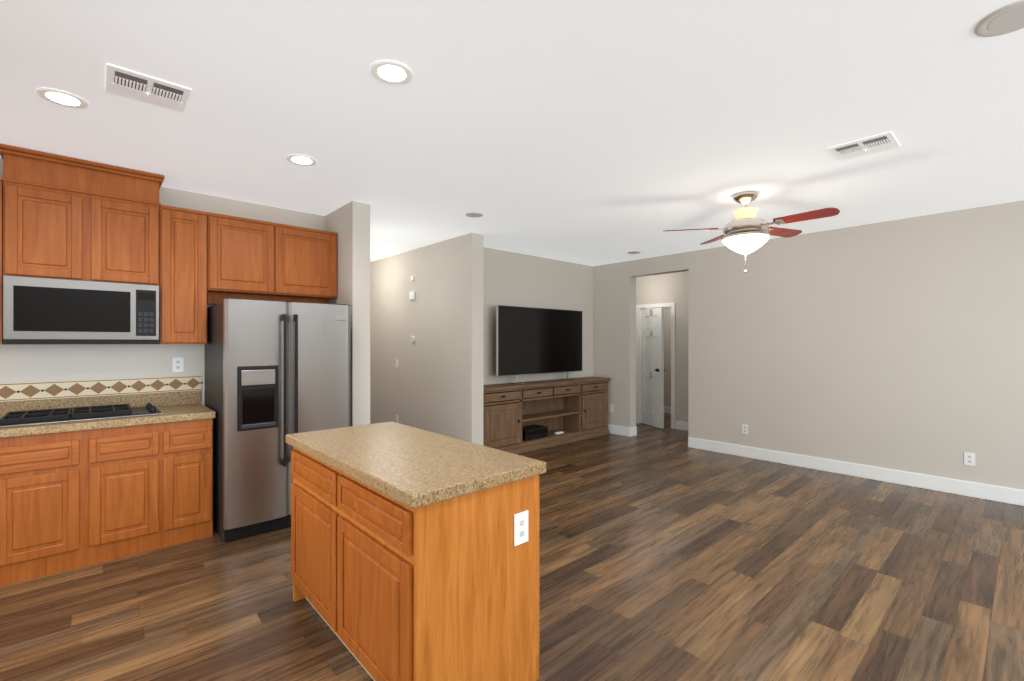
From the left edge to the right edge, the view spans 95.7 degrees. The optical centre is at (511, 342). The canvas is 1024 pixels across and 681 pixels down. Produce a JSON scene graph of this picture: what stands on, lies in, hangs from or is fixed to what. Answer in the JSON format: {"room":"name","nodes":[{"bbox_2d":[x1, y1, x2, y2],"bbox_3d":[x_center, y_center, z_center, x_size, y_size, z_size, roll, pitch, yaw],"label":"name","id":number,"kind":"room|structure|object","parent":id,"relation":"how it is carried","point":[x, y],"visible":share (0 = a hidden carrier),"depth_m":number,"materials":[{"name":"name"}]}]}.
{"room":"kitchen","nodes":[
{"label":"kitchen","id":0,"kind":"room"},
{"bbox_2d":[0,158,324,405],"bbox_3d":[-3.381,0.090,3.355,4.265,2.700,0.170,0,0,-42],"label":"wall","id":1,"kind":"structure","parent":0,"point":[19,363],"depth_m":3.63,"materials":[{"name":"paint"}]},
{"bbox_2d":[0,175,19,343],"bbox_3d":[-3.520,-0.510,2.877,0.648,1.040,0.347,0,0,-42],"label":"upper cabinet","id":2,"kind":"object","parent":1,"relation":"attached to","point":[9,188],"depth_m":2.94,"materials":[{"name":"brown wood"}]},
{"bbox_2d":[0,147,87,280],"bbox_3d":[-3.181,-0.825,3.182,0.390,0.800,0.347,0,0,-42],"label":"upper cabinet","id":3,"kind":"object","parent":1,"relation":"attached to","point":[66,217],"depth_m":3.07,"materials":[{"name":"brown wood"}]},
{"bbox_2d":[3,275,158,343],"bbox_3d":[-3.014,-0.206,3.295,0.780,0.432,0.401,0,0,-42],"label":"over-the-range microwave","id":4,"kind":"object","parent":3,"relation":"attached to","point":[36,310],"visible":1,"depth_m":3.12,"materials":[{"name":"silver metal"}]},
{"bbox_2d":[0,375,214,437],"bbox_3d":[-3.547,0.416,2.655,3.075,0.283,0.642,0,0,-42],"label":"countertop","id":5,"kind":"structure","parent":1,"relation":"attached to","point":[175,399],"depth_m":3.38,"materials":[{"name":"stone"}]},
{"bbox_2d":[0,403,163,427],"bbox_3d":[-2.946,0.485,3.212,0.820,0.046,0.485,0,0,-42],"label":"cooktop","id":6,"kind":"object","parent":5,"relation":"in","point":[32,417],"visible":1,"depth_m":3.11,"materials":[{"name":"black metal"}]},
{"bbox_2d":[88,163,163,286],"bbox_3d":[-2.888,-0.825,3.446,0.400,0.800,0.347,0,0,-42],"label":"upper cabinet","id":7,"kind":"object","parent":1,"relation":"attached to","point":[126,214],"depth_m":3.32,"materials":[{"name":"brown wood"}]},
{"bbox_2d":[172,357,183,371],"bbox_3d":[-2.743,0.180,3.808,0.075,0.120,0.007,0,0,-42],"label":"electrical outlet","id":8,"kind":"object","parent":1,"relation":"attached to","point":[177,364],"visible":1,"depth_m":3.81,"materials":[{"name":"white plastic"}]},
{"bbox_2d":[159,205,219,343],"bbox_3d":[-2.625,-0.510,3.683,0.433,1.040,0.347,0,0,-42],"label":"upper cabinet","id":9,"kind":"object","parent":1,"relation":"attached to","point":[191,237],"depth_m":3.57,"materials":[{"name":"brown wood"}]},
{"bbox_2d":[220,214,283,298],"bbox_3d":[-2.310,-0.725,3.967,0.544,0.610,0.347,0,0,-42],"label":"upper cabinet","id":10,"kind":"object","parent":1,"relation":"attached to","point":[251,250],"depth_m":3.87,"materials":[{"name":"brown wood"}]},
{"bbox_2d":[280,224,336,302],"bbox_3d":[-1.972,-0.725,4.271,0.605,0.610,0.347,0,0,-42],"label":"upper cabinet","id":11,"kind":"object","parent":1,"relation":"attached to","point":[310,255],"depth_m":4.18,"materials":[{"name":"brown wood"}]},
{"bbox_2d":[325,201,369,425],"bbox_3d":[-1.576,0.090,4.414,0.165,2.700,0.670,0,0,-42],"label":"wall","id":12,"kind":"structure","parent":0,"point":[349,223],"depth_m":4.17,"materials":[{"name":"paint"}]},
{"bbox_2d":[370,233,482,444],"bbox_3d":[-1.520,0.090,6.598,0.170,2.700,3.360,0,0,-42],"label":"wall","id":13,"kind":"structure","parent":0,"point":[433,382],"depth_m":5.92,"materials":[{"name":"paint"}]},
{"bbox_2d":[409,291,414,299],"bbox_3d":[-1.347,-0.635,6.255,0.030,0.110,0.120,0,0,-42],"label":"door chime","id":14,"kind":"object","parent":13,"relation":"attached to","point":[412,297],"depth_m":6.22,"materials":[{"name":"white plastic"}]},
{"bbox_2d":[0,413,1023,680],"bbox_3d":[1.249,1.480,3.567,11.770,0.080,12.370,0,0,-42],"label":"floor","id":15,"kind":"structure","parent":0,"point":[666,553],"depth_m":2.69,"materials":[{"name":"brown wood"}]},
{"bbox_2d":[0,430,87,585],"bbox_3d":[-3.263,0.999,2.919,0.846,0.882,0.627,0,0,-42],"label":"base cabinet","id":16,"kind":"object","parent":15,"relation":"on","point":[70,500],"depth_m":2.85,"materials":[{"name":"brown wood"}]},
{"bbox_2d":[88,422,175,565],"bbox_3d":[-2.777,0.999,3.357,0.462,0.882,0.627,0,0,-42],"label":"base cabinet","id":17,"kind":"object","parent":15,"relation":"on","point":[132,469],"depth_m":3.13,"materials":[{"name":"brown wood"}]},
{"bbox_2d":[176,418,212,544],"bbox_3d":[-2.566,0.999,3.547,0.378,0.882,0.627,0,0,-42],"label":"base cabinet","id":18,"kind":"object","parent":15,"relation":"on","point":[194,438],"depth_m":3.37,"materials":[{"name":"brown wood"}]},
{"bbox_2d":[205,298,350,541],"bbox_3d":[-1.957,0.556,3.893,0.920,1.767,0.895,0,0,-42],"label":"refrigerator","id":19,"kind":"object","parent":15,"relation":"on","point":[276,372],"visible":0.81,"depth_m":3.50,"materials":[{"name":"silver metal"}]},
{"bbox_2d":[291,447,538,680],"bbox_3d":[-0.561,0.999,2.285,0.615,0.882,1.345,0,0,-42],"label":"kitchen island","id":20,"kind":"object","parent":15,"relation":"on","point":[388,588],"visible":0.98,"depth_m":1.82,"materials":[{"name":"brown wood"}]},
{"bbox_2d":[286,421,545,508],"bbox_3d":[-0.557,0.534,2.285,0.650,0.048,1.390,0,0,-42],"label":"island countertop","id":21,"kind":"structure","parent":20,"relation":"on","point":[411,467],"depth_m":2.01,"materials":[{"name":"stone"}]},
{"bbox_2d":[514,510,527,546],"bbox_3d":[0.039,0.765,1.915,0.080,0.130,0.007,0,0,-42],"label":"outlet","id":22,"kind":"object","parent":20,"relation":"attached to","point":[520,527],"visible":1,"depth_m":1.91,"materials":[{"name":"white plastic"}]},
{"bbox_2d":[483,377,610,454],"bbox_3d":[0.463,0.995,6.555,2.600,0.890,0.387,0,0,-42],"label":"tv console","id":23,"kind":"object","parent":15,"relation":"on","point":[575,410],"visible":0.85,"depth_m":6.54,"materials":[{"name":"brown wood"}]},
{"bbox_2d":[496,305,581,384],"bbox_3d":[0.444,0.030,6.553,1.696,1.037,0.255,0,0,-42],"label":"tv","id":24,"kind":"object","parent":23,"relation":"on","point":[530,340],"visible":1,"depth_m":6.46,"materials":[{"name":"black plastic"}]},
{"bbox_2d":[522,424,563,440],"bbox_3d":[0.394,1.235,6.501,0.775,0.140,0.275,0,0,-42],"label":"receiver","id":25,"kind":"object","parent":23,"relation":"in","point":[532,432],"visible":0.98,"depth_m":6.31,"materials":[{"name":"black plastic"}]},
{"bbox_2d":[0,0,1023,265],"bbox_3d":[1.249,-1.300,3.567,11.770,0.080,12.370,0,0,-42],"label":"ceiling","id":26,"kind":"structure","parent":0,"point":[594,132],"depth_m":2.51,"materials":[{"name":"paint"}]},
{"bbox_2d":[36,88,88,108],"bbox_3d":[-2.311,-1.255,2.387,0.196,0.008,0.196,0,0,-42],"label":"recessed light","id":27,"kind":"object","parent":26,"relation":"in","point":[63,98],"visible":1,"depth_m":2.38,"materials":[{"name":"white"}]},
{"bbox_2d":[105,63,191,111],"bbox_3d":[-1.805,-1.250,2.304,0.320,0.020,0.300,0,0,-42],"label":"ceiling vent","id":28,"kind":"object","parent":26,"relation":"in","point":[140,87],"visible":1,"depth_m":2.28,"materials":[{"name":"white metal"}]},
{"bbox_2d":[286,154,316,165],"bbox_3d":[-1.447,-1.255,3.191,0.196,0.008,0.196,0,0,-42],"label":"recessed light","id":29,"kind":"object","parent":26,"relation":"in","point":[300,159],"visible":1,"depth_m":3.17,"materials":[{"name":"white"}]},
{"bbox_2d":[370,60,412,84],"bbox_3d":[-0.559,-1.255,2.161,0.196,0.008,0.195,0,0,-42],"label":"recessed light","id":30,"kind":"object","parent":26,"relation":"in","point":[391,72],"visible":1,"depth_m":2.15,"materials":[{"name":"white"}]},
{"bbox_2d":[465,212,482,216],"bbox_3d":[-0.370,-1.255,4.551,0.173,0.008,0.172,0,0,-42],"label":"ceiling speaker","id":31,"kind":"object","parent":26,"relation":"attached to","point":[473,214],"visible":1,"depth_m":4.53,"materials":[{"name":"white plastic"}]},
{"bbox_2d":[628,251,639,253],"bbox_3d":[1.698,-1.255,6.454,0.172,0.008,0.172,0,0,-42],"label":"ceiling speaker","id":32,"kind":"object","parent":26,"relation":"attached to","point":[634,252],"visible":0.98,"depth_m":6.43,"materials":[{"name":"white plastic"}]},
{"bbox_2d":[664,191,839,272],"bbox_3d":[2.058,-0.926,4.069,1.282,0.665,0.815,0,0,30],"label":"ceiling fan","id":33,"kind":"object","parent":26,"relation":"hanging from","point":[746,231],"visible":1,"depth_m":3.84,"materials":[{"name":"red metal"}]},
{"bbox_2d":[828,131,899,160],"bbox_3d":[2.259,-1.250,2.976,0.300,0.020,0.320,0,0,-42],"label":"ceiling vent","id":34,"kind":"object","parent":26,"relation":"in","point":[869,145],"visible":1,"depth_m":2.96,"materials":[{"name":"white metal"}]},
{"bbox_2d":[973,0,1023,36],"bbox_3d":[1.942,-1.255,1.789,0.230,0.008,0.230,0,0,-42],"label":"ceiling speaker","id":35,"kind":"object","parent":26,"relation":"attached to","point":[1008,18],"visible":1,"depth_m":1.81,"materials":[{"name":"white plastic"}]},
{"bbox_2d":[483,247,592,384],"bbox_3d":[0.327,0.090,6.841,2.900,2.700,0.170,0,0,-42],"label":"wall","id":36,"kind":"structure","parent":0,"point":[516,279],"depth_m":6.70,"materials":[{"name":"paint"}]},
{"bbox_2d":[636,271,687,423],"bbox_3d":[2.667,0.090,7.918,0.120,2.700,4.600,0,0,-42],"label":"wall","id":37,"kind":"structure","parent":0,"point":[680,289],"depth_m":7.73,"materials":[{"name":"paint"}]},
{"bbox_2d":[641,307,664,428],"bbox_3d":[2.403,0.418,7.991,0.332,2.020,0.553,0,0,-42],"label":"hall door","id":38,"kind":"structure","parent":37,"relation":"in","point":[652,367],"depth_m":7.96,"materials":[{"name":"white wood"}]},
{"bbox_2d":[636,302,674,428],"bbox_3d":[2.519,0.383,8.068,0.138,2.115,0.750,0,0,-42],"label":"door frame","id":39,"kind":"structure","parent":37,"relation":"attached to","point":[664,305],"depth_m":7.96,"materials":[{"name":"white wood"}]},
{"bbox_2d":[675,421,687,430],"bbox_3d":[3.443,1.370,6.955,0.016,0.140,2.130,0,0,-42],"label":"baseboard","id":40,"kind":"structure","parent":37,"relation":"attached to","point":[679,425],"depth_m":7.66,"materials":[{"name":"white wood"}]},
{"bbox_2d":[664,308,670,406],"bbox_3d":[3.566,0.090,9.131,0.120,2.700,2.800,0,0,-42],"label":"wall","id":41,"kind":"structure","parent":0,"point":[667,357],"depth_m":9.47,"materials":[{"name":"paint"}]},
{"bbox_2d":[664,406,670,413],"bbox_3d":[3.516,1.370,9.086,0.016,0.140,2.800,0,0,-42],"label":"baseboard","id":42,"kind":"structure","parent":41,"relation":"attached to","point":[666,409],"depth_m":9.46,"materials":[{"name":"white wood"}]},
{"bbox_2d":[593,200,1023,489],"bbox_3d":[4.459,0.090,4.291,0.170,2.700,9.150,0,0,-42],"label":"wall","id":43,"kind":"structure","parent":0,"point":[898,344],"depth_m":4.98,"materials":[{"name":"paint"}]},
{"bbox_2d":[609,404,612,411],"bbox_3d":[1.573,1.040,7.364,0.007,0.120,0.075,0,0,-42],"label":"outlet","id":44,"kind":"object","parent":43,"relation":"attached to","point":[610,406],"depth_m":7.37,"materials":[{"name":"white plastic"}]},
{"bbox_2d":[608,424,631,436],"bbox_3d":[1.591,1.370,7.353,0.045,0.140,0.681,0,0,-42],"label":"baseboard","id":45,"kind":"structure","parent":43,"relation":"attached to","point":[613,429],"depth_m":7.22,"materials":[{"name":"white wood"}]},
{"bbox_2d":[632,426,636,435],"bbox_3d":[1.165,1.370,8.085,0.020,0.140,2.341,0,0,-42],"label":"baseboard","id":46,"kind":"structure","parent":43,"relation":"attached to","point":[634,429],"depth_m":7.17,"materials":[{"name":"white wood"}]},
{"bbox_2d":[742,424,747,433],"bbox_3d":[2.938,1.090,5.848,0.007,0.120,0.075,0,0,-42],"label":"outlet","id":47,"kind":"object","parent":43,"relation":"attached to","point":[744,427],"depth_m":5.85,"materials":[{"name":"white plastic"}]},
{"bbox_2d":[688,437,1023,505],"bbox_3d":[4.885,1.370,3.678,0.016,0.140,7.330,0,0,-42],"label":"baseboard","id":48,"kind":"structure","parent":43,"relation":"attached to","point":[979,490],"depth_m":4.87,"materials":[{"name":"white wood"}]},
{"bbox_2d":[964,452,974,465],"bbox_3d":[4.289,1.090,4.347,0.007,0.120,0.075,0,0,-42],"label":"outlet","id":49,"kind":"object","parent":43,"relation":"attached to","point":[969,459],"depth_m":4.35,"materials":[{"name":"white plastic"}]}
]}

